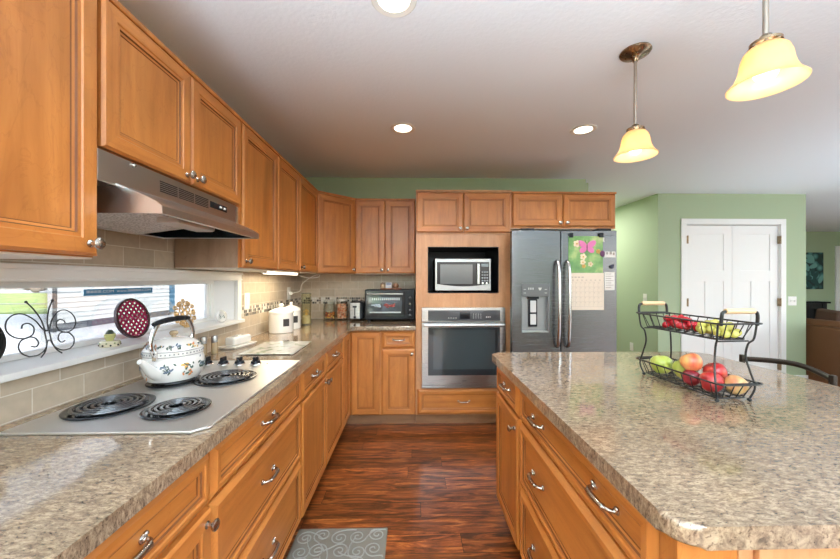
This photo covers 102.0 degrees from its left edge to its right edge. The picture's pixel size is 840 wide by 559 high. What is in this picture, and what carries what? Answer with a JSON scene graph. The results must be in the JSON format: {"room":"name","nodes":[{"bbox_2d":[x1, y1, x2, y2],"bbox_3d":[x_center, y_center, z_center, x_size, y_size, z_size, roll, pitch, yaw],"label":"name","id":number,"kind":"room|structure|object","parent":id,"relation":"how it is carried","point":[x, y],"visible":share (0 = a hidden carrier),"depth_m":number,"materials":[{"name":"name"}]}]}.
{"room":"kitchen","nodes":[
{"label":"kitchen","id":0,"kind":"room"},
{"bbox_2d":[283,423,521,558],"bbox_3d":[4.467,1.391,3.053,11.730,0.120,12.500,0,0,-1],"label":"floor","id":1,"kind":"structure","parent":0,"point":[432,486],"depth_m":2.13,"materials":[{"name":"brown wood"}]},
{"bbox_2d":[84,453,219,558],"bbox_3d":[-0.859,0.894,0.659,0.638,0.874,0.567,0,0,-1],"label":"base cabinet","id":2,"kind":"object","parent":1,"relation":"on","point":[176,524],"visible":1,"depth_m":0.80,"materials":[{"name":"brown wood"}]},
{"bbox_2d":[206,375,300,558],"bbox_3d":[-0.877,0.894,1.330,0.632,0.874,0.776,0,0,-1],"label":"base cabinet","id":3,"kind":"object","parent":1,"relation":"on","point":[255,471],"visible":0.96,"depth_m":1.27,"materials":[{"name":"brown wood"}]},
{"bbox_2d":[299,339,343,517],"bbox_3d":[-0.895,0.894,2.237,0.638,0.874,1.037,0,0,-1],"label":"base cabinet","id":4,"kind":"object","parent":1,"relation":"on","point":[321,404],"visible":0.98,"depth_m":2.08,"materials":[{"name":"brown wood"}]},
{"bbox_2d":[0,318,415,558],"bbox_3d":[-0.616,0.436,2.002,1.207,0.038,3.311,0,0,-1],"label":"countertop","id":5,"kind":"structure","parent":4,"relation":"on","point":[62,496],"depth_m":0.75,"materials":[{"name":"beige stone"}]},
{"bbox_2d":[0,356,299,435],"bbox_3d":[-0.864,0.394,1.315,0.542,0.046,0.808,0,0,-1],"label":"cooktop","id":6,"kind":"object","parent":5,"relation":"in","point":[198,403],"visible":0.84,"depth_m":1.08,"materials":[{"name":"silver metal"}]},
{"bbox_2d":[137,315,205,382],"bbox_3d":[-0.975,0.270,1.348,0.216,0.246,0.253,0,0,-37],"label":"kettle","id":7,"kind":"object","parent":6,"relation":"on","point":[174,358],"visible":1,"depth_m":1.29,"materials":[{"name":"white ceramic"}]},
{"bbox_2d":[200,337,206,354],"bbox_3d":[-1.195,0.366,1.878,0.035,0.102,0.035,0,0,-1],"label":"shaker","id":8,"kind":"object","parent":5,"relation":"on","point":[203,339],"visible":0.6,"depth_m":1.87,"materials":[{"name":"silver"}]},
{"bbox_2d":[211,335,217,353],"bbox_3d":[-1.162,0.366,1.924,0.035,0.102,0.035,0,0,-1],"label":"shaker","id":9,"kind":"object","parent":5,"relation":"on","point":[214,339],"visible":1,"depth_m":1.91,"materials":[{"name":"silver"}]},
{"bbox_2d":[218,334,256,349],"bbox_3d":[-1.134,0.380,2.125,0.116,0.074,0.210,0,0,11],"label":"butter dish","id":10,"kind":"object","parent":5,"relation":"on","point":[237,341],"visible":0.99,"depth_m":2.07,"materials":[{"name":"white ceramic"}]},
{"bbox_2d":[239,341,310,354],"bbox_3d":[-0.857,0.413,2.059,0.296,0.009,0.370,0,0,-3],"label":"cutting board","id":11,"kind":"object","parent":5,"relation":"on","point":[283,347],"visible":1,"depth_m":2.01,"materials":[{"name":"clear glass"}]},
{"bbox_2d":[268,304,293,333],"bbox_3d":[-1.102,0.305,2.701,0.188,0.225,0.188,0,0,-1],"label":"canister","id":12,"kind":"object","parent":5,"relation":"on","point":[281,319],"visible":1,"depth_m":2.63,"materials":[{"name":"white ceramic"}]},
{"bbox_2d":[285,302,300,328],"bbox_3d":[-1.102,0.305,2.911,0.155,0.225,0.155,0,0,-1],"label":"canister","id":13,"kind":"object","parent":5,"relation":"on","point":[297,314],"visible":0.59,"depth_m":2.87,"materials":[{"name":"white ceramic"}]},
{"bbox_2d":[301,293,311,324],"bbox_3d":[-1.057,0.271,3.162,0.094,0.293,0.094,0,0,-1],"label":"glass vase","id":14,"kind":"object","parent":5,"relation":"on","point":[306,319],"visible":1,"depth_m":3.13,"materials":[{"name":"beige glass"}]},
{"bbox_2d":[325,312,334,318],"bbox_3d":[-0.943,0.315,3.549,0.126,0.205,0.126,0,0,-1],"label":"glass jar","id":15,"kind":"object","parent":5,"relation":"on","point":[328,313],"visible":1,"depth_m":3.53,"materials":[{"name":"orange"}]},
{"bbox_2d":[336,298,347,318],"bbox_3d":[-0.811,0.308,3.537,0.125,0.219,0.125,0,0,-18],"label":"glass jar","id":16,"kind":"object","parent":5,"relation":"on","point":[340,315],"visible":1,"depth_m":3.51,"materials":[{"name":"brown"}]},
{"bbox_2d":[350,301,364,319],"bbox_3d":[-0.644,0.314,3.511,0.140,0.182,0.241,0,0,-1],"label":"toaster","id":17,"kind":"object","parent":5,"relation":"on","point":[357,308],"visible":0.96,"depth_m":3.42,"materials":[{"name":"silver plastic"}]},
{"bbox_2d":[365,289,414,320],"bbox_3d":[-0.300,0.258,3.478,0.498,0.318,0.332,0,0,-1],"label":"toaster oven","id":18,"kind":"object","parent":5,"relation":"on","point":[380,304],"visible":1,"depth_m":3.35,"materials":[{"name":"black metal"}]},
{"bbox_3d":[-0.294,0.093,3.474,0.210,0.012,0.160,0,0,-1],"label":"wooden tray","id":19,"kind":"object","parent":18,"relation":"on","visible":0},
{"bbox_2d":[386,282,391,287],"bbox_3d":[-0.317,0.058,3.448,0.060,0.058,0.041,0,0,-1],"label":"box","id":20,"kind":"object","parent":19,"relation":"on","point":[388,284],"visible":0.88,"depth_m":3.43,"materials":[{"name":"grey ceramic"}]},
{"bbox_2d":[286,528,387,558],"bbox_3d":[-0.397,1.326,1.391,0.470,0.011,0.840,0,0,-1],"label":"floor mat","id":21,"kind":"object","parent":1,"relation":"on","point":[337,543],"visible":1,"depth_m":1.70,"materials":[{"name":"grey fabric"}]},
{"bbox_2d":[342,331,381,426],"bbox_3d":[-0.799,0.894,3.205,0.887,0.874,0.895,0,0,-1],"label":"base cabinet","id":22,"kind":"object","parent":1,"relation":"on","point":[361,355],"visible":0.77,"depth_m":3.05,"materials":[{"name":"brown wood"}]},
{"bbox_2d":[381,330,415,422],"bbox_3d":[-0.202,0.894,3.342,0.313,0.874,0.638,0,0,-1],"label":"base cabinet","id":23,"kind":"object","parent":1,"relation":"on","point":[398,348],"visible":0.97,"depth_m":3.06,"materials":[{"name":"brown wood"}]},
{"bbox_2d":[415,190,511,422],"bbox_3d":[0.389,0.262,3.357,0.867,2.138,0.650,0,0,-1],"label":"tall cabinet","id":24,"kind":"object","parent":1,"relation":"on","point":[449,224],"visible":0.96,"depth_m":3.08,"materials":[{"name":"brown wood"}]},
{"bbox_2d":[433,259,490,292],"bbox_3d":[0.390,-0.035,3.287,0.515,0.311,0.406,0,0,-1],"label":"microwave","id":25,"kind":"object","parent":24,"relation":"in","point":[448,274],"visible":0.98,"depth_m":3.11,"materials":[{"name":"silver plastic"}]},
{"bbox_2d":[422,307,504,387],"bbox_3d":[0.386,0.612,3.302,0.750,0.718,0.615,0,0,-1],"label":"wall oven","id":26,"kind":"object","parent":24,"relation":"in","point":[459,344],"visible":0.91,"depth_m":3.04,"materials":[{"name":"silver metal"}]},
{"bbox_2d":[496,367,522,549],"bbox_3d":[0.701,0.895,1.726,0.600,0.873,0.390,0,0,-1],"label":"base cabinet","id":27,"kind":"object","parent":1,"relation":"on","point":[508,420],"visible":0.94,"depth_m":1.68,"materials":[{"name":"brown wood"}]},
{"bbox_2d":[510,228,616,351],"bbox_3d":[1.224,0.445,3.237,0.904,1.772,0.824,0,0,-1],"label":"refrigerator","id":28,"kind":"object","parent":1,"relation":"on","point":[542,316],"depth_m":2.90,"materials":[{"name":"grey metal"}]},
{"bbox_2d":[568,236,603,309],"bbox_3d":[1.416,-0.054,2.896,0.304,0.629,0.008,0,0,-1],"label":"wall calendar","id":29,"kind":"object","parent":28,"relation":"attached to","point":[586,261],"visible":0.95,"depth_m":2.90,"materials":[{"name":"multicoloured paper"}]},
{"bbox_2d":[580,253,586,259],"bbox_3d":[1.391,-0.194,2.894,0.055,0.057,0.002,0,0,-1],"label":"flower","id":30,"kind":"object","parent":29,"relation":"on","point":[583,256],"depth_m":2.89,"materials":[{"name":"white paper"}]},
{"bbox_2d":[605,272,614,289],"bbox_3d":[1.619,0.014,2.905,0.086,0.155,0.002,0,0,-1],"label":"list","id":31,"kind":"object","parent":28,"relation":"attached to","point":[609,276],"visible":1,"depth_m":2.90,"materials":[{"name":"white paper"}]},
{"bbox_2d":[520,390,659,558],"bbox_3d":[0.718,0.895,1.092,0.594,0.873,0.854,0,0,-1],"label":"base cabinet","id":32,"kind":"object","parent":1,"relation":"on","point":[569,509],"visible":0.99,"depth_m":1.05,"materials":[{"name":"brown wood"}]},
{"bbox_2d":[492,352,839,550],"bbox_3d":[1.025,0.437,1.272,1.216,0.040,1.373,0,0,-1],"label":"countertop","id":33,"kind":"structure","parent":32,"relation":"on","point":[763,472],"depth_m":0.88,"materials":[{"name":"beige stone"}]},
{"bbox_2d":[635,301,762,401],"bbox_3d":[1.056,0.257,1.329,0.158,0.320,0.422,0,0,-5],"label":"fruit basket","id":34,"kind":"object","parent":33,"relation":"on","point":[756,323],"visible":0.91,"depth_m":1.21,"materials":[{"name":"black metal"}]},
{"bbox_2d":[650,354,672,373],"bbox_3d":[1.029,0.360,1.449,0.081,0.082,0.081,0,0,-23],"label":"apple","id":35,"kind":"object","parent":34,"relation":"in","point":[665,361],"visible":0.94,"depth_m":1.42,"materials":[{"name":"green food"}]},
{"bbox_2d":[662,315,697,331],"bbox_3d":[1.056,0.173,1.385,0.100,0.058,0.156,0,0,-5],"label":"grape bunch","id":36,"kind":"object","parent":34,"relation":"in","point":[687,325],"visible":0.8,"depth_m":1.36,"materials":[{"name":"red food"}]},
{"bbox_2d":[672,360,696,378],"bbox_3d":[1.065,0.361,1.369,0.081,0.081,0.081,0,0,37],"label":"apple","id":37,"kind":"object","parent":34,"relation":"in","point":[676,365],"visible":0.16,"depth_m":1.36,"materials":[{"name":"green food"}]},
{"bbox_2d":[682,369,699,385],"bbox_3d":[1.032,0.371,1.291,0.062,0.062,0.061,0,0,-26],"label":"apple","id":38,"kind":"object","parent":34,"relation":"in","point":[686,379],"visible":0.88,"depth_m":1.27,"materials":[{"name":"red food"}]},
{"bbox_2d":[679,352,702,370],"bbox_3d":[1.038,0.316,1.302,0.072,0.072,0.071,0,0,45],"label":"apple","id":39,"kind":"object","parent":34,"relation":"in","point":[691,361],"visible":0.97,"depth_m":1.28,"materials":[{"name":"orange food"}]},
{"bbox_2d":[635,356,762,398],"bbox_3d":[1.056,0.377,1.329,0.158,0.062,0.422,0,0,-5],"label":"tray","id":40,"kind":"object","parent":34,"relation":"on","point":[639,358],"depth_m":1.22,"materials":[{"name":"black metal"}]},
{"bbox_2d":[636,311,762,339],"bbox_3d":[1.056,0.176,1.329,0.154,0.064,0.422,0,0,-5],"label":"tray","id":41,"kind":"object","parent":34,"relation":"on","point":[757,321],"depth_m":1.25,"materials":[{"name":"black metal"}]},
{"bbox_2d":[699,371,724,392],"bbox_3d":[1.040,0.365,1.214,0.071,0.072,0.071,0,0,-6],"label":"apple","id":42,"kind":"object","parent":34,"relation":"in","point":[709,376],"visible":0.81,"depth_m":1.19,"materials":[{"name":"red food"}]},
{"bbox_2d":[702,362,727,378],"bbox_3d":[1.093,0.344,1.262,0.071,0.072,0.071,0,0,-37],"label":"apple","id":43,"kind":"object","parent":34,"relation":"in","point":[721,369],"visible":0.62,"depth_m":1.24,"materials":[{"name":"red food"}]},
{"bbox_2d":[695,319,741,337],"bbox_3d":[1.068,0.173,1.222,0.105,0.058,0.146,0,0,-5],"label":"grape bunch","id":44,"kind":"object","parent":34,"relation":"in","point":[706,328],"visible":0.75,"depth_m":1.19,"materials":[{"name":"yellow food"}]},
{"bbox_2d":[724,375,748,394],"bbox_3d":[1.102,0.367,1.187,0.066,0.066,0.065,0,0,-21],"label":"apple","id":45,"kind":"object","parent":34,"relation":"in","point":[731,379],"visible":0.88,"depth_m":1.17,"materials":[{"name":"yellow food"}]},
{"bbox_2d":[660,531,839,558],"bbox_3d":[0.749,0.895,0.638,0.574,0.873,0.050,0,0,-1],"label":"island end panel","id":46,"kind":"object","parent":1,"relation":"on","point":[670,548],"visible":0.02,"depth_m":0.61,"materials":[{"name":"brown wood"}]},
{"bbox_2d":[739,354,836,385],"bbox_3d":[1.614,0.867,1.652,0.468,0.931,0.428,0,0,-1],"label":"counter stool","id":47,"kind":"object","parent":1,"relation":"on","point":[832,379],"visible":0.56,"depth_m":1.66,"materials":[{"name":"brown metal"}]},
{"bbox_2d":[806,301,830,318],"bbox_3d":[8.563,0.911,7.656,1.070,0.840,0.280,0,0,-1],"label":"fireplace","id":48,"kind":"object","parent":1,"relation":"on","point":[811,306],"visible":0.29,"depth_m":7.58,"materials":[{"name":"black"}]},
{"bbox_2d":[806,318,839,386],"bbox_3d":[5.496,0.920,3.526,0.940,0.823,2.520,0,0,-1],"label":"sofa","id":49,"kind":"object","parent":1,"relation":"on","point":[822,336],"visible":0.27,"depth_m":4.23,"materials":[{"name":"brown leather"}]},
{"bbox_2d":[815,308,839,320],"bbox_3d":[5.330,0.626,4.453,0.127,0.486,0.299,0,0,-5],"label":"throw pillow","id":50,"kind":"object","parent":49,"relation":"on","point":[824,314],"visible":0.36,"depth_m":4.42,"materials":[{"name":"brown fabric"}]},
{"bbox_2d":[305,177,585,202],"bbox_3d":[0.187,0.176,3.755,3.255,2.550,0.140,0,0,-1],"label":"wall","id":51,"kind":"structure","parent":0,"point":[388,188],"depth_m":3.68,"materials":[{"name":"green paint"}]},
{"bbox_2d":[298,190,355,273],"bbox_3d":[-0.935,-0.428,3.342,0.622,0.738,0.615,0,0,-1],"label":"upper cabinet","id":52,"kind":"object","parent":51,"relation":"attached to","point":[336,213],"visible":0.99,"depth_m":3.19,"materials":[{"name":"brown wood"}]},
{"bbox_2d":[303,274,414,318],"bbox_3d":[-0.656,0.169,3.662,1.205,0.515,0.008,0,0,-1],"label":"backsplash","id":53,"kind":"structure","parent":51,"relation":"attached to","point":[325,289],"depth_m":3.65,"materials":[{"name":"tile"}]},
{"bbox_2d":[355,198,414,273],"bbox_3d":[-0.347,-0.426,3.488,0.596,0.742,0.350,0,0,-1],"label":"upper cabinet","id":54,"kind":"object","parent":51,"relation":"attached to","point":[384,228],"visible":0.99,"depth_m":3.35,"materials":[{"name":"brown wood"}]},
{"bbox_2d":[511,191,616,230],"bbox_3d":[1.302,-0.628,3.376,0.961,0.337,0.646,0,0,-1],"label":"upper cabinet","id":55,"kind":"object","parent":51,"relation":"attached to","point":[540,211],"visible":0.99,"depth_m":3.09,"materials":[{"name":"brown wood"}]},
{"bbox_2d":[118,0,839,231],"bbox_3d":[4.457,-1.174,3.052,11.750,0.150,12.500,0,0,-1],"label":"ceiling","id":56,"kind":"structure","parent":0,"point":[497,89],"depth_m":1.92,"materials":[{"name":"white paint"}]},
{"bbox_2d":[371,0,416,17],"bbox_3d":[-0.102,-1.096,1.333,0.180,0.006,0.180,0,0,-1],"label":"recessed light","id":57,"kind":"object","parent":56,"relation":"in","point":[390,8],"visible":1,"depth_m":1.37,"materials":[{"name":"white"}]},
{"bbox_2d":[391,122,414,133],"bbox_3d":[-0.123,-1.096,2.468,0.180,0.006,0.180,0,0,-1],"label":"recessed light","id":58,"kind":"object","parent":56,"relation":"in","point":[402,127],"visible":1,"depth_m":2.46,"materials":[{"name":"white"}]},
{"bbox_2d":[570,124,596,134],"bbox_3d":[1.198,-1.096,2.493,0.180,0.006,0.180,0,0,-1],"label":"recessed light","id":59,"kind":"object","parent":56,"relation":"in","point":[584,129],"visible":1,"depth_m":2.48,"materials":[{"name":"white"}]},
{"bbox_2d":[613,42,658,162],"bbox_3d":[1.038,-0.846,1.639,0.186,0.506,0.186,0,0,-1],"label":"pendant light","id":60,"kind":"object","parent":56,"relation":"hanging from","point":[636,144],"visible":1,"depth_m":1.62,"materials":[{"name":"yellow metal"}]},
{"bbox_2d":[725,0,811,100],"bbox_3d":[1.057,-0.846,1.039,0.186,0.506,0.186,0,0,-1],"label":"pendant light","id":61,"kind":"object","parent":56,"relation":"hanging from","point":[770,66],"visible":1,"depth_m":1.03,"materials":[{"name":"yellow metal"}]},
{"bbox_2d":[611,196,650,351],"bbox_3d":[3.056,0.116,6.066,0.113,2.430,3.210,0,0,-1],"label":"wall","id":62,"kind":"structure","parent":0,"point":[632,220],"depth_m":4.82,"materials":[{"name":"green paint"}]},
{"bbox_2d":[651,193,805,374],"bbox_3d":[4.006,0.116,4.423,1.938,2.430,0.120,0,0,-1],"label":"wall","id":63,"kind":"structure","parent":0,"point":[667,209],"depth_m":4.37,"materials":[{"name":"green paint"}]},
{"bbox_2d":[687,225,731,359],"bbox_3d":[3.704,0.314,4.365,0.616,2.018,0.078,0,0,-1],"label":"door","id":64,"kind":"structure","parent":63,"relation":"in","point":[709,247],"depth_m":4.37,"materials":[{"name":"white paint"}]},
{"bbox_2d":[681,219,785,372],"bbox_3d":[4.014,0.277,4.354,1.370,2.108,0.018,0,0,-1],"label":"trim","id":65,"kind":"structure","parent":63,"relation":"attached to","point":[684,222],"depth_m":4.35,"materials":[{"name":"white paint"}]},
{"bbox_2d":[732,226,781,370],"bbox_3d":[4.323,0.314,4.379,0.616,2.018,0.078,0,0,-1],"label":"door","id":66,"kind":"structure","parent":63,"relation":"in","point":[754,248],"depth_m":4.39,"materials":[{"name":"white paint"}]},
{"bbox_2d":[788,296,796,304],"bbox_3d":[4.792,0.276,4.372,0.112,0.116,0.016,0,0,-1],"label":"light switch","id":67,"kind":"object","parent":63,"relation":"attached to","point":[792,300],"visible":1,"depth_m":4.37,"materials":[{"name":"white plastic"}]},
{"bbox_2d":[806,232,839,309],"bbox_3d":[7.571,0.116,7.835,5.345,2.430,0.120,0,0,-1],"label":"wall","id":68,"kind":"structure","parent":0,"point":[825,242],"depth_m":7.82,"materials":[{"name":"green paint"}]},
{"bbox_2d":[806,252,822,288],"bbox_3d":[8.995,-0.199,7.789,0.480,0.840,0.037,0,0,-1],"label":"wall picture","id":69,"kind":"object","parent":68,"relation":"attached to","point":[814,260],"visible":0.78,"depth_m":7.78,"materials":[{"name":"teal paper"}]},
{"bbox_2d":[835,246,839,310],"bbox_3d":[9.824,0.281,7.814,0.580,2.100,0.025,0,0,-1],"label":"door","id":70,"kind":"structure","parent":68,"relation":"in","point":[837,248],"depth_m":7.80,"materials":[{"name":"white paint"}]},
{"bbox_3d":[-1.275,0.176,0.236,0.172,2.550,7.130,0,0,-1],"label":"wall","id":71,"kind":"structure","parent":0,"visible":0},
{"bbox_2d":[0,0,105,258],"bbox_3d":[-1.005,-0.426,0.671,0.358,0.742,0.489,0,0,-1],"label":"upper cabinet","id":72,"kind":"object","parent":71,"relation":"attached to","point":[48,48],"visible":1,"depth_m":0.80,"materials":[{"name":"brown wood"}]},
{"bbox_2d":[0,263,242,319],"bbox_3d":[-1.199,0.111,1.331,0.030,0.318,1.987,0,0,-1],"label":"trim","id":73,"kind":"structure","parent":71,"relation":"attached to","point":[9,272],"depth_m":1.29,"materials":[{"name":"white paint"}]},
{"bbox_2d":[0,280,244,383],"bbox_3d":[-1.281,0.146,1.330,0.210,0.288,1.997,0,0,-1],"label":"window","id":74,"kind":"structure","parent":71,"relation":"in","point":[94,316],"depth_m":1.42,"materials":[{"name":"white paint"}]},
{"bbox_2d":[0,327,5,358],"bbox_3d":[-1.302,0.185,0.983,0.047,0.167,0.168,0,0,-1],"label":"trivet","id":75,"kind":"object","parent":74,"relation":"on","point":[2,335],"visible":1,"depth_m":1.06,"materials":[{"name":"black metal"}]},
{"bbox_2d":[4,299,75,357],"bbox_3d":[-1.318,0.170,1.194,0.048,0.196,0.228,0,0,-1],"label":"butterfly","id":76,"kind":"object","parent":74,"relation":"on","point":[51,300],"visible":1,"depth_m":1.19,"materials":[{"name":"black metal"}]},
{"bbox_2d":[98,330,121,347],"bbox_3d":[-1.246,0.235,1.367,0.071,0.066,0.071,0,0,-1],"label":"succulent pot","id":77,"kind":"object","parent":74,"relation":"on","point":[110,341],"visible":1,"depth_m":1.35,"materials":[{"name":"beige ceramic"}]},
{"bbox_2d":[84,287,151,295],"bbox_3d":[-1.368,0.054,1.561,0.002,0.027,0.364,0,0,-1],"label":"window sticker","id":78,"kind":"object","parent":74,"relation":"attached to","point":[87,292],"visible":1,"depth_m":1.53,"materials":[{"name":"blue"}]},
{"bbox_2d":[113,298,149,337],"bbox_3d":[-1.317,0.177,1.560,0.050,0.182,0.184,0,0,-1],"label":"trivet","id":79,"kind":"object","parent":74,"relation":"on","point":[118,323],"visible":1,"depth_m":1.55,"materials":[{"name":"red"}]},
{"bbox_2d":[173,299,195,327],"bbox_3d":[-1.316,0.190,1.911,0.044,0.164,0.175,0,0,-1],"label":"ornament","id":80,"kind":"object","parent":74,"relation":"on","point":[179,305],"visible":0.8,"depth_m":1.90,"materials":[{"name":"gold metal"}]},
{"bbox_2d":[216,310,226,321],"bbox_3d":[-1.249,0.230,2.142,0.062,0.077,0.063,0,0,-1],"label":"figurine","id":81,"kind":"object","parent":74,"relation":"on","point":[221,316],"visible":1,"depth_m":2.12,"materials":[{"name":"white ceramic"}]},
{"bbox_2d":[0,229,302,426],"bbox_3d":[-1.215,0.471,1.559,0.008,1.720,4.172,0,0,-1],"label":"backsplash","id":82,"kind":"structure","parent":71,"relation":"attached to","point":[21,398],"depth_m":1.36,"materials":[{"name":"tile"}]},
{"bbox_2d":[97,0,241,207],"bbox_3d":[-1.019,-0.576,1.297,0.358,0.442,0.763,0,0,-1],"label":"upper cabinet","id":83,"kind":"object","parent":71,"relation":"attached to","point":[154,113],"visible":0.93,"depth_m":1.14,"materials":[{"name":"brown wood"}]},
{"bbox_2d":[97,148,258,238],"bbox_3d":[-0.972,-0.272,1.278,0.445,0.169,0.724,0,0,-1],"label":"range hood","id":84,"kind":"object","parent":71,"relation":"attached to","point":[132,198],"visible":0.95,"depth_m":1.17,"materials":[{"name":"silver metal"}]},
{"bbox_2d":[175,119,278,270],"bbox_3d":[-1.033,-0.426,1.905,0.358,0.742,0.457,0,0,-1],"label":"upper cabinet","id":85,"kind":"object","parent":71,"relation":"attached to","point":[257,211],"visible":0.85,"depth_m":1.80,"materials":[{"name":"brown wood"}]},
{"bbox_2d":[244,293,249,309],"bbox_3d":[-1.225,0.153,2.413,0.010,0.116,0.072,0,0,-1],"label":"light switch","id":86,"kind":"object","parent":71,"relation":"attached to","point":[246,295],"visible":1,"depth_m":2.40,"materials":[{"name":"white plastic"}]},
{"bbox_2d":[242,154,318,272],"bbox_3d":[-1.048,-0.426,2.589,0.358,0.742,0.914,0,0,-1],"label":"upper cabinet","id":87,"kind":"object","parent":71,"relation":"attached to","point":[297,197],"visible":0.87,"depth_m":2.48,"materials":[{"name":"brown wood"}]},
{"bbox_2d":[262,271,297,274],"bbox_3d":[-1.060,-0.049,2.611,0.032,0.020,0.640,0,0,-1],"label":"light bar","id":88,"kind":"object","parent":87,"relation":"attached to","point":[263,272],"visible":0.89,"depth_m":2.54,"materials":[{"name":"white plastic"}]},
{"bbox_2d":[287,287,290,299],"bbox_3d":[-1.245,0.131,3.235,0.009,0.116,0.072,0,0,-1],"label":"outlet","id":89,"kind":"object","parent":71,"relation":"attached to","point":[288,288],"visible":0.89,"depth_m":3.21,"materials":[{"name":"white plastic"}]},
{"bbox_2d":[289,274,319,294],"bbox_3d":[-1.060,0.047,3.146,0.236,0.199,0.366,0,0,-31],"label":"power cord","id":90,"kind":"object","parent":89,"relation":"attached to","point":[290,293],"visible":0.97,"depth_m":3.18,"materials":[{"name":"white plastic"}]},
{"label":"outside","id":91,"kind":"structure","parent":0,"visible":0},
{"bbox_2d":[0,290,45,354],"bbox_3d":[-46.124,1.681,18.953,88.640,0.300,100.000,0,0,-1],"label":"ground","id":92,"kind":"structure","parent":91,"point":[13,325],"depth_m":10.42,"materials":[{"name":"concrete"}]},
{"bbox_2d":[0,293,45,313],"bbox_3d":[-53.102,1.516,25.796,75.000,0.030,23.000,0,0,-1],"label":"lawn","id":93,"kind":"structure","parent":92,"relation":"on","point":[4,297],"depth_m":22.20,"materials":[{"name":"green plant"}]},
{"bbox_2d":[0,303,44,303],"bbox_3d":[-37.077,1.496,20.510,46.800,0.030,0.700,0,0,-1],"label":"garden path","id":94,"kind":"structure","parent":93,"relation":"on","point":[0,303],"depth_m":20.99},
{"bbox_2d":[22,288,45,292],"bbox_3d":[-44.710,0.747,39.848,3.476,1.569,3.666,0,0,-1],"label":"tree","id":95,"kind":"object","parent":92,"relation":"on","point":[35,290],"visible":0.21,"depth_m":38.52,"materials":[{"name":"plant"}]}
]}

